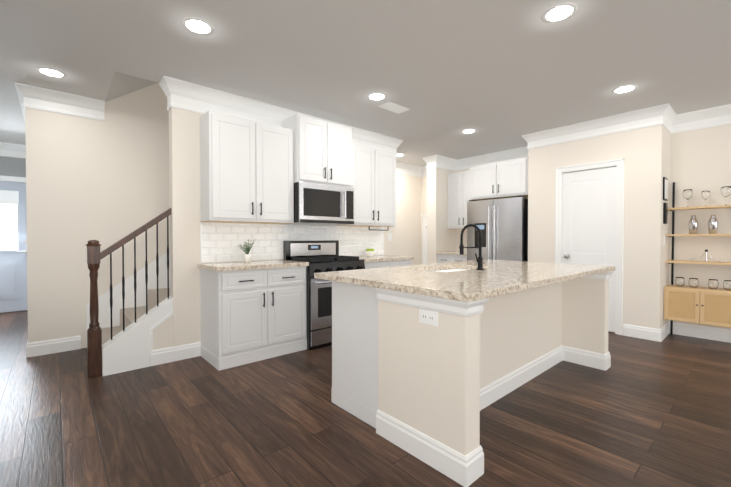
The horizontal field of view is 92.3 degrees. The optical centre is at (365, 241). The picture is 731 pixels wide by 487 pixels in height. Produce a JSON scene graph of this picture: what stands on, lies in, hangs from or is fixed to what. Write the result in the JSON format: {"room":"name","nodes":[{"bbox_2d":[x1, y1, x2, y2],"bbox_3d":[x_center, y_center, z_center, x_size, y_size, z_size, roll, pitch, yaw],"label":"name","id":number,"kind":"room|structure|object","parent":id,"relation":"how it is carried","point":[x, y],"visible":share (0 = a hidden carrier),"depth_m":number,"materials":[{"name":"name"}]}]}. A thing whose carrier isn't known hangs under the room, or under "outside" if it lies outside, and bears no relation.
{"room":"kitchen","nodes":[
{"label":"kitchen","id":0,"kind":"room"},
{"bbox_2d":[0,156,25,312],"bbox_3d":[-5.819,-0.217,5.385,1.420,2.640,0.120,-1,1,-41],"label":"wall","id":1,"kind":"structure","parent":0,"point":[13,166],"depth_m":5.53,"materials":[{"name":"grey paint"}]},
{"bbox_2d":[0,175,25,182],"bbox_3d":[-5.709,0.038,5.385,1.060,2.130,0.025,-1,1,-41],"label":"door frame","id":2,"kind":"structure","parent":1,"relation":"attached to","point":[13,179],"depth_m":5.51,"materials":[{"name":"white wood"}]},
{"bbox_2d":[0,142,25,158],"bbox_3d":[-5.783,-1.433,5.276,1.110,0.205,0.066,-1,1,-41],"label":"crown molding","id":3,"kind":"structure","parent":1,"relation":"attached to","point":[6,149],"depth_m":5.51,"materials":[{"name":"white wood"}]},
{"bbox_2d":[0,181,27,312],"bbox_3d":[-5.686,0.077,5.359,0.880,2.028,0.080,-1,1,-41],"label":"front door","id":4,"kind":"structure","parent":1,"relation":"in","point":[13,258],"depth_m":5.50,"materials":[{"name":"grey paint"}]},
{"bbox_2d":[105,72,157,101],"bbox_3d":[-1.233,-2.795,4.588,3.450,2.535,0.946,-1,1,-41],"label":"ceiling soffit","id":5,"kind":"structure","parent":0,"point":[122,84],"depth_m":3.67,"materials":[{"name":"grey paint"}]},
{"bbox_2d":[25,83,420,347],"bbox_3d":[-1.062,-1.573,5.468,6.090,5.350,0.120,-1,1,-41],"label":"wall","id":6,"kind":"structure","parent":0,"point":[105,183],"depth_m":3.76,"materials":[{"name":"beige paint"}]},
{"bbox_2d":[15,82,25,120],"bbox_3d":[-4.324,-1.424,4.516,0.066,0.205,3.136,-1,1,-41],"label":"crown molding","id":7,"kind":"structure","parent":6,"relation":"attached to","point":[20,88],"depth_m":3.40,"materials":[{"name":"white wood"}]},
{"bbox_2d":[26,341,28,357],"bbox_3d":[-4.322,1.043,4.583,0.016,0.140,3.086,-1,1,-41],"label":"baseboard","id":8,"kind":"structure","parent":6,"relation":"attached to","point":[27,346],"depth_m":3.43,"materials":[{"name":"white wood"}]},
{"bbox_2d":[29,335,80,356],"bbox_3d":[-3.143,1.056,3.576,0.380,0.140,0.016,-1,1,-41],"label":"baseboard","id":9,"kind":"structure","parent":6,"relation":"attached to","point":[58,345],"depth_m":3.56,"materials":[{"name":"white wood"}]},
{"bbox_2d":[26,84,104,120],"bbox_3d":[-3.044,-1.412,3.598,0.600,0.205,0.066,-1,1,-41],"label":"crown molding","id":10,"kind":"structure","parent":6,"relation":"attached to","point":[42,99],"depth_m":3.58,"materials":[{"name":"white wood"}]},
{"bbox_2d":[396,161,423,176],"bbox_3d":[0.481,-1.452,6.706,1.900,0.205,0.066,-1,1,-41],"label":"crown molding","id":11,"kind":"structure","parent":6,"relation":"attached to","point":[402,168],"depth_m":7.06,"materials":[{"name":"white wood"}]},
{"bbox_2d":[102,107,395,375],"bbox_3d":[-0.924,-0.202,4.181,3.570,2.640,0.120,-1,1,-41],"label":"wall","id":12,"kind":"structure","parent":0,"point":[184,171],"depth_m":3.38,"materials":[{"name":"beige paint"}]},
{"bbox_2d":[150,342,200,365],"bbox_3d":[-1.797,1.059,3.343,0.433,0.140,0.016,-1,1,-41],"label":"baseboard","id":13,"kind":"structure","parent":12,"relation":"attached to","point":[163,355],"depth_m":3.32,"materials":[{"name":"white wood"}]},
{"bbox_2d":[200,110,293,223],"bbox_3d":[-1.192,-0.713,3.634,0.885,1.023,0.330,-1,1,-41],"label":"upper cabinet","id":14,"kind":"object","parent":12,"relation":"attached to","point":[246,170],"visible":1,"depth_m":3.46,"materials":[{"name":"white painted wood"},{"name":"black metal"}]},
{"bbox_2d":[159,76,402,156],"bbox_3d":[-0.695,-1.401,4.314,3.189,0.246,0.200,-1,1,-41],"label":"crown molding","id":15,"kind":"structure","parent":12,"relation":"attached to","point":[188,96],"depth_m":3.66,"materials":[{"name":"white wood"}]},
{"bbox_2d":[200,222,383,262],"bbox_3d":[-0.679,-0.006,4.309,2.535,0.411,0.009,-1,1,-41],"label":"tile backsplash","id":16,"kind":"structure","parent":12,"relation":"attached to","point":[221,241],"depth_m":3.96,"materials":[{"name":"white tile"}]},
{"bbox_2d":[282,113,351,187],"bbox_3d":[-0.549,-1.025,4.157,0.765,0.743,0.390,-1,1,-41],"label":"upper cabinet","id":17,"kind":"object","parent":12,"relation":"attached to","point":[323,152],"visible":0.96,"depth_m":3.98,"materials":[{"name":"white painted wood"},{"name":"black metal"}]},
{"bbox_2d":[291,182,353,224],"bbox_3d":[-0.533,-0.434,4.145,0.758,0.435,0.441,-1,1,-41],"label":"microwave","id":18,"kind":"object","parent":17,"relation":"attached to","point":[320,204],"visible":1,"depth_m":3.97,"materials":[{"name":"silver metal"}]},
{"bbox_2d":[336,143,395,226],"bbox_3d":[0.035,-0.727,4.715,0.835,1.023,0.330,-1,1,-41],"label":"upper cabinet","id":19,"kind":"object","parent":12,"relation":"attached to","point":[374,178],"visible":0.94,"depth_m":4.60,"materials":[{"name":"white painted wood"}]},
{"bbox_2d":[388,233,391,240],"bbox_3d":[0.365,-0.075,5.230,0.070,0.120,0.010,-1,1,-41],"label":"light switch","id":20,"kind":"object","parent":12,"relation":"attached to","point":[389,236],"visible":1,"depth_m":5.23,"materials":[{"name":"white plastic"}]},
{"bbox_2d":[0,310,730,486],"bbox_3d":[-0.088,1.158,3.415,7.550,0.060,10.800,-1,1,-41],"label":"floor","id":21,"kind":"structure","parent":0,"point":[639,412],"depth_m":2.18,"materials":[{"name":"brown wood"}]},
{"bbox_2d":[86,208,172,377],"bbox_3d":[-1.397,-0.253,4.382,3.332,2.738,1.085,-1,1,-41],"label":"staircase","id":22,"kind":"structure","parent":21,"relation":"on","point":[137,307],"depth_m":3.18,"materials":[{"name":"white wood"}]},
{"bbox_2d":[198,260,308,370],"bbox_3d":[-1.119,0.669,3.556,0.923,0.915,0.570,-1,1,-41],"label":"base cabinet","id":23,"kind":"object","parent":21,"relation":"on","point":[253,311],"visible":1,"depth_m":3.32,"materials":[{"name":"white painted wood"},{"name":"black metal"}]},
{"bbox_2d":[238,239,255,262],"bbox_3d":[-1.222,0.089,3.614,0.167,0.241,0.218,-1,1,-41],"label":"plant pot","id":24,"kind":"object","parent":23,"relation":"on","point":[247,257],"visible":1,"depth_m":3.58,"materials":[{"name":"white ceramic"}]},
{"bbox_2d":[283,240,364,349],"bbox_3d":[-0.455,0.552,4.075,0.755,1.135,0.637,-1,1,-41],"label":"range","id":25,"kind":"object","parent":21,"relation":"on","point":[320,255],"visible":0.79,"depth_m":3.77,"materials":[{"name":"silver metal"}]},
{"bbox_2d":[356,255,414,268],"bbox_3d":[0.143,0.654,4.669,0.893,0.915,0.570,-1,1,-41],"label":"base cabinet","id":26,"kind":"object","parent":21,"relation":"on","point":[378,261],"visible":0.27,"depth_m":4.50,"materials":[{"name":"white wood"}]},
{"bbox_2d":[363,249,376,256],"bbox_3d":[0.064,0.135,4.736,0.190,0.120,0.190,-1,1,-41],"label":"fruit bowl","id":27,"kind":"object","parent":26,"relation":"on","point":[370,252],"visible":1,"depth_m":4.68,"materials":[{"name":"white ceramic"}]},
{"bbox_2d":[427,167,455,263],"bbox_3d":[1.436,-0.233,6.607,0.620,2.640,0.200,-1,1,-41],"label":"pier","id":28,"kind":"object","parent":21,"relation":"on","point":[441,237],"visible":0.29,"depth_m":6.42,"materials":[{"name":"beige paint"}]},
{"bbox_2d":[432,155,455,170],"bbox_3d":[1.473,-1.448,6.447,0.616,0.205,0.066,-1,1,-41],"label":"crown molding","id":29,"kind":"structure","parent":28,"relation":"attached to","point":[438,161],"depth_m":6.42,"materials":[{"name":"white wood"}]},
{"bbox_2d":[436,251,466,262],"bbox_3d":[1.714,0.634,6.290,0.630,0.915,0.650,-1,1,-41],"label":"base cabinet","id":30,"kind":"object","parent":21,"relation":"on","point":[448,256],"visible":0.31,"depth_m":6.13,"materials":[{"name":"white wood"}]},
{"bbox_2d":[323,267,614,486],"bbox_3d":[0.969,0.698,2.836,2.371,0.876,1.179,-1,1,-41],"label":"kitchen island","id":31,"kind":"object","parent":21,"relation":"on","point":[404,378],"depth_m":2.15,"materials":[{"name":"beige paint"}]},
{"bbox_2d":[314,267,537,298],"bbox_3d":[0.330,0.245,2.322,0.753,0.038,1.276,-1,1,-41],"label":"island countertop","id":32,"kind":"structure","parent":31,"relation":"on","point":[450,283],"depth_m":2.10,"materials":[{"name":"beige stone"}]},
{"bbox_2d":[419,308,437,326],"bbox_3d":[0.324,0.388,1.815,0.008,0.074,0.120,-1,1,-41],"label":"outlet","id":33,"kind":"object","parent":31,"relation":"attached to","point":[429,317],"visible":1,"depth_m":1.81,"materials":[{"name":"white plastic"}]},
{"bbox_2d":[410,263,581,282],"bbox_3d":[0.883,0.239,2.809,0.720,0.038,1.276,-1,1,-41],"label":"island countertop","id":34,"kind":"structure","parent":31,"relation":"on","point":[510,272],"depth_m":2.58,"materials":[{"name":"beige stone"}]},
{"bbox_2d":[430,267,473,270],"bbox_3d":[0.732,0.359,2.982,0.744,0.230,0.425,-1,1,-41],"label":"sink","id":35,"kind":"object","parent":34,"relation":"in","point":[431,268],"depth_m":3.23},
{"bbox_2d":[459,224,483,269],"bbox_3d":[0.831,0.037,2.819,0.117,0.366,0.218,-1,1,-41],"label":"faucet","id":36,"kind":"object","parent":34,"relation":"on","point":[479,259],"visible":1,"depth_m":2.77,"materials":[{"name":"black metal"}]},
{"bbox_2d":[458,259,613,274],"bbox_3d":[1.492,0.232,3.347,0.905,0.038,1.276,-1,1,-41],"label":"island countertop","id":37,"kind":"structure","parent":31,"relation":"on","point":[586,269],"depth_m":3.23,"materials":[{"name":"beige stone"}]},
{"bbox_2d":[467,196,527,261],"bbox_3d":[2.202,0.210,5.632,0.761,1.780,0.905,-1,1,-41],"label":"refrigerator","id":38,"kind":"object","parent":21,"relation":"on","point":[502,224],"visible":0.52,"depth_m":5.33,"materials":[{"name":"silver metal"}]},
{"bbox_2d":[664,182,730,334],"bbox_3d":[3.784,0.201,3.950,0.365,1.840,0.610,-1,1,-41],"label":"shelf unit","id":39,"kind":"object","parent":21,"relation":"on","point":[703,305],"visible":0.96,"depth_m":3.90,"materials":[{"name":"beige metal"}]},
{"bbox_2d":[675,277,684,286],"bbox_3d":[3.678,0.466,4.113,0.089,0.105,0.089,1,1,40],"label":"glasses","id":40,"kind":"object","parent":39,"relation":"on","point":[679,281],"depth_m":4.09,"materials":[{"name":"clear glass"}]},
{"bbox_2d":[683,189,692,206],"bbox_3d":[3.732,-0.504,4.069,0.087,0.205,0.087,1,1,40],"label":"wine glass","id":41,"kind":"object","parent":39,"relation":"on","point":[687,193],"depth_m":4.04,"materials":[{"name":"clear glass"}]},
{"bbox_2d":[688,278,698,287],"bbox_3d":[3.757,0.467,4.023,0.089,0.105,0.089,1,1,40],"label":"glasses","id":42,"kind":"object","parent":39,"relation":"on","point":[694,283],"depth_m":4.00,"materials":[{"name":"clear glass"}]},
{"bbox_2d":[688,215,698,233],"bbox_3d":[3.773,-0.200,4.042,0.088,0.217,0.088,1,1,43],"label":"cocktail shaker","id":43,"kind":"object","parent":39,"relation":"on","point":[693,223],"depth_m":4.02,"materials":[{"name":"silver metal"}]},
{"bbox_2d":[701,191,709,205],"bbox_3d":[3.832,-0.488,3.957,0.074,0.174,0.074,1,1,40],"label":"wine glass","id":44,"kind":"object","parent":39,"relation":"on","point":[705,195],"depth_m":3.94,"materials":[{"name":"clear glass"}]},
{"bbox_2d":[690,250,723,261],"bbox_3d":[3.840,0.153,3.955,0.043,0.135,0.274,-1,1,-41],"label":"corkscrew","id":45,"kind":"object","parent":39,"relation":"on","point":[706,252],"visible":1,"depth_m":3.95,"materials":[{"name":"silver metal"}]},
{"bbox_2d":[708,279,718,288],"bbox_3d":[3.863,0.468,3.903,0.089,0.105,0.089,1,1,40],"label":"glasses","id":46,"kind":"object","parent":39,"relation":"on","point":[712,283],"depth_m":3.88,"materials":[{"name":"clear glass"}]},
{"bbox_2d":[708,215,718,233],"bbox_3d":[3.879,-0.198,3.922,0.088,0.217,0.088,1,1,43],"label":"cocktail shaker","id":47,"kind":"object","parent":39,"relation":"on","point":[713,222],"depth_m":3.90,"materials":[{"name":"silver metal"}]},
{"bbox_2d":[720,186,730,204],"bbox_3d":[3.938,-0.501,3.837,0.087,0.205,0.087,1,1,40],"label":"wine glass","id":48,"kind":"object","parent":39,"relation":"on","point":[725,191],"depth_m":3.82,"materials":[{"name":"clear glass"}]},
{"bbox_2d":[723,280,730,289],"bbox_3d":[3.942,0.469,3.813,0.089,0.105,0.089,1,1,40],"label":"glasses","id":49,"kind":"object","parent":39,"relation":"on","point":[727,283],"depth_m":3.80,"materials":[{"name":"clear glass"}]},
{"bbox_2d":[0,0,730,165],"bbox_3d":[-0.088,-1.572,3.381,7.550,0.120,10.800,-1,1,-41],"label":"ceiling","id":50,"kind":"structure","parent":0,"point":[500,75],"depth_m":2.87,"materials":[{"name":"grey paint"}]},
{"bbox_2d":[36,67,66,77],"bbox_3d":[-2.795,-1.506,3.130,0.210,0.006,0.210,-1,1,-41],"label":"recessed light","id":51,"kind":"object","parent":50,"relation":"in","point":[51,72],"visible":1,"depth_m":3.12,"materials":[{"name":"white plastic"}]},
{"bbox_2d":[181,17,214,35],"bbox_3d":[-1.164,-1.497,2.447,0.210,0.006,0.210,-1,1,-41],"label":"recessed light","id":52,"kind":"object","parent":50,"relation":"in","point":[198,26],"visible":1,"depth_m":2.44,"materials":[{"name":"white plastic"}]},
{"bbox_2d":[367,93,386,100],"bbox_3d":[0.119,-1.512,3.662,0.210,0.006,0.210,-1,1,-41],"label":"recessed light","id":53,"kind":"object","parent":50,"relation":"in","point":[377,96],"visible":1,"depth_m":3.65,"materials":[{"name":"white plastic"}]},
{"bbox_2d":[378,102,409,113],"bbox_3d":[0.322,-1.513,3.966,0.340,0.011,0.180,-1,1,-41],"label":"ceiling vent","id":54,"kind":"object","parent":50,"relation":"in","point":[393,107],"visible":1,"depth_m":3.95,"materials":[{"name":"white metal"}]},
{"bbox_2d":[461,129,476,133],"bbox_3d":[1.424,-1.528,4.853,0.210,0.006,0.210,-1,1,-41],"label":"recessed light","id":55,"kind":"object","parent":50,"relation":"in","point":[467,131],"visible":1,"depth_m":4.85,"materials":[{"name":"white plastic"}]},
{"bbox_2d":[542,3,577,22],"bbox_3d":[1.269,-1.495,2.301,0.210,0.006,0.210,-1,1,-41],"label":"recessed light","id":56,"kind":"object","parent":50,"relation":"in","point":[558,13],"visible":1,"depth_m":2.29,"materials":[{"name":"white plastic"}]},
{"bbox_2d":[611,85,637,93],"bbox_3d":[2.563,-1.510,3.480,0.210,0.006,0.210,-1,1,-41],"label":"recessed light","id":57,"kind":"object","parent":50,"relation":"in","point":[624,89],"visible":1,"depth_m":3.48,"materials":[{"name":"white plastic"}]},
{"bbox_2d":[421,169,469,263],"bbox_3d":[2.536,-0.224,5.918,0.120,2.640,3.990,-1,1,-41],"label":"wall","id":58,"kind":"structure","parent":0,"point":[424,199],"depth_m":7.28,"materials":[{"name":"beige paint"}]},
{"bbox_2d":[421,214,426,263],"bbox_3d":[1.341,0.186,7.116,0.090,1.510,0.560,-1,1,-41],"label":"panel","id":59,"kind":"object","parent":58,"relation":"attached to","point":[424,243],"visible":0.29,"depth_m":7.29,"materials":[{"name":"white"}]},
{"bbox_2d":[420,156,434,170],"bbox_3d":[1.323,-1.451,6.670,0.686,0.205,0.066,-1,1,-41],"label":"crown molding","id":60,"kind":"structure","parent":58,"relation":"attached to","point":[428,160],"depth_m":6.43,"materials":[{"name":"white wood"}]},
{"bbox_2d":[447,171,469,228],"bbox_3d":[1.827,-0.748,6.372,0.330,1.023,0.650,-1,1,-41],"label":"upper cabinet","id":61,"kind":"object","parent":58,"relation":"attached to","point":[458,197],"visible":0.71,"depth_m":6.35,"materials":[{"name":"white wood"}]},
{"bbox_2d":[456,148,527,170],"bbox_3d":[2.258,-1.444,6.077,0.066,0.205,1.660,-1,1,-41],"label":"crown molding","id":62,"kind":"structure","parent":58,"relation":"attached to","point":[461,164],"depth_m":6.18,"materials":[{"name":"white wood"}]},
{"bbox_2d":[470,157,527,200],"bbox_3d":[2.251,-0.974,5.660,0.630,0.553,0.955,-1,1,-41],"label":"upper cabinet","id":63,"kind":"object","parent":58,"relation":"attached to","point":[501,179],"visible":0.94,"depth_m":5.43,"materials":[{"name":"white painted wood"}]},
{"bbox_2d":[528,125,663,328],"bbox_3d":[2.864,-0.206,4.534,0.100,2.640,1.480,-1,1,-41],"label":"wall","id":64,"kind":"structure","parent":0,"point":[640,151],"depth_m":4.15,"materials":[{"name":"beige paint"}]},
{"bbox_2d":[555,158,623,334],"bbox_3d":[2.866,0.056,4.519,0.120,2.115,0.760,-1,1,-41],"label":"door frame","id":65,"kind":"structure","parent":64,"relation":"attached to","point":[617,163],"depth_m":4.25,"materials":[{"name":"white wood"}]},
{"bbox_2d":[562,167,616,331],"bbox_3d":[2.844,0.091,4.494,0.101,2.023,0.616,-1,1,-41],"label":"pantry door","id":66,"kind":"structure","parent":64,"relation":"in","point":[589,220],"depth_m":4.47,"materials":[{"name":"white wood"}]},
{"bbox_2d":[520,103,671,150],"bbox_3d":[2.802,-1.423,4.463,0.066,0.205,1.613,-1,1,-41],"label":"crown molding","id":67,"kind":"structure","parent":64,"relation":"attached to","point":[668,118],"depth_m":4.33,"materials":[{"name":"white wood"}]},
{"bbox_2d":[623,324,660,341],"bbox_3d":[3.199,1.050,4.081,0.016,0.140,0.335,-1,1,-41],"label":"baseboard","id":68,"kind":"structure","parent":64,"relation":"attached to","point":[647,333],"depth_m":4.07,"materials":[{"name":"white wood"}]},
{"bbox_2d":[660,322,669,341],"bbox_3d":[3.503,1.049,4.115,0.516,0.140,0.016,-1,1,-41],"label":"baseboard","id":69,"kind":"structure","parent":64,"relation":"attached to","point":[665,330],"depth_m":4.11,"materials":[{"name":"white wood"}]},
{"bbox_2d":[664,108,679,133],"bbox_3d":[3.521,-1.418,4.067,0.450,0.205,0.066,-1,1,-41],"label":"crown molding","id":70,"kind":"structure","parent":64,"relation":"attached to","point":[672,127],"depth_m":4.22,"materials":[{"name":"white wood"}]},
{"bbox_2d":[661,128,669,326],"bbox_3d":[3.523,-0.202,4.195,0.440,2.640,0.100,-1,1,-41],"label":"wall jog","id":71,"kind":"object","parent":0,"point":[666,174],"visible":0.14,"depth_m":4.14,"materials":[{"name":"beige paint"}]},
{"bbox_2d":[663,177,667,200],"bbox_3d":[3.465,-0.610,4.058,0.200,0.260,0.017,-1,1,-41],"label":"framed art","id":72,"kind":"object","parent":71,"relation":"attached to","point":[665,196],"depth_m":4.02,"materials":[{"name":"black metal"}]},
{"bbox_2d":[663,203,667,223],"bbox_3d":[3.459,-0.330,4.053,0.100,0.240,0.024,-1,1,-41],"label":"framed art","id":73,"kind":"object","parent":71,"relation":"attached to","point":[665,205],"depth_m":4.03,"materials":[{"name":"black metal"}]},
{"bbox_2d":[668,124,730,329],"bbox_3d":[4.916,-0.187,3.037,0.120,2.640,3.480,-1,1,-41],"label":"wall","id":74,"kind":"structure","parent":0,"point":[700,160],"depth_m":4.09,"materials":[{"name":"beige paint"}]},
{"bbox_2d":[673,322,730,342],"bbox_3d":[4.826,1.063,3.053,0.016,0.140,3.360,-1,1,-41],"label":"baseboard","id":75,"kind":"structure","parent":74,"relation":"attached to","point":[724,335],"depth_m":4.08,"materials":[{"name":"white wood"}]},
{"bbox_2d":[676,104,730,132],"bbox_3d":[4.807,-1.404,3.005,0.066,0.205,3.360,-1,1,-41],"label":"crown molding","id":76,"kind":"structure","parent":74,"relation":"attached to","point":[719,115],"depth_m":4.03,"materials":[{"name":"white wood"}]}
]}

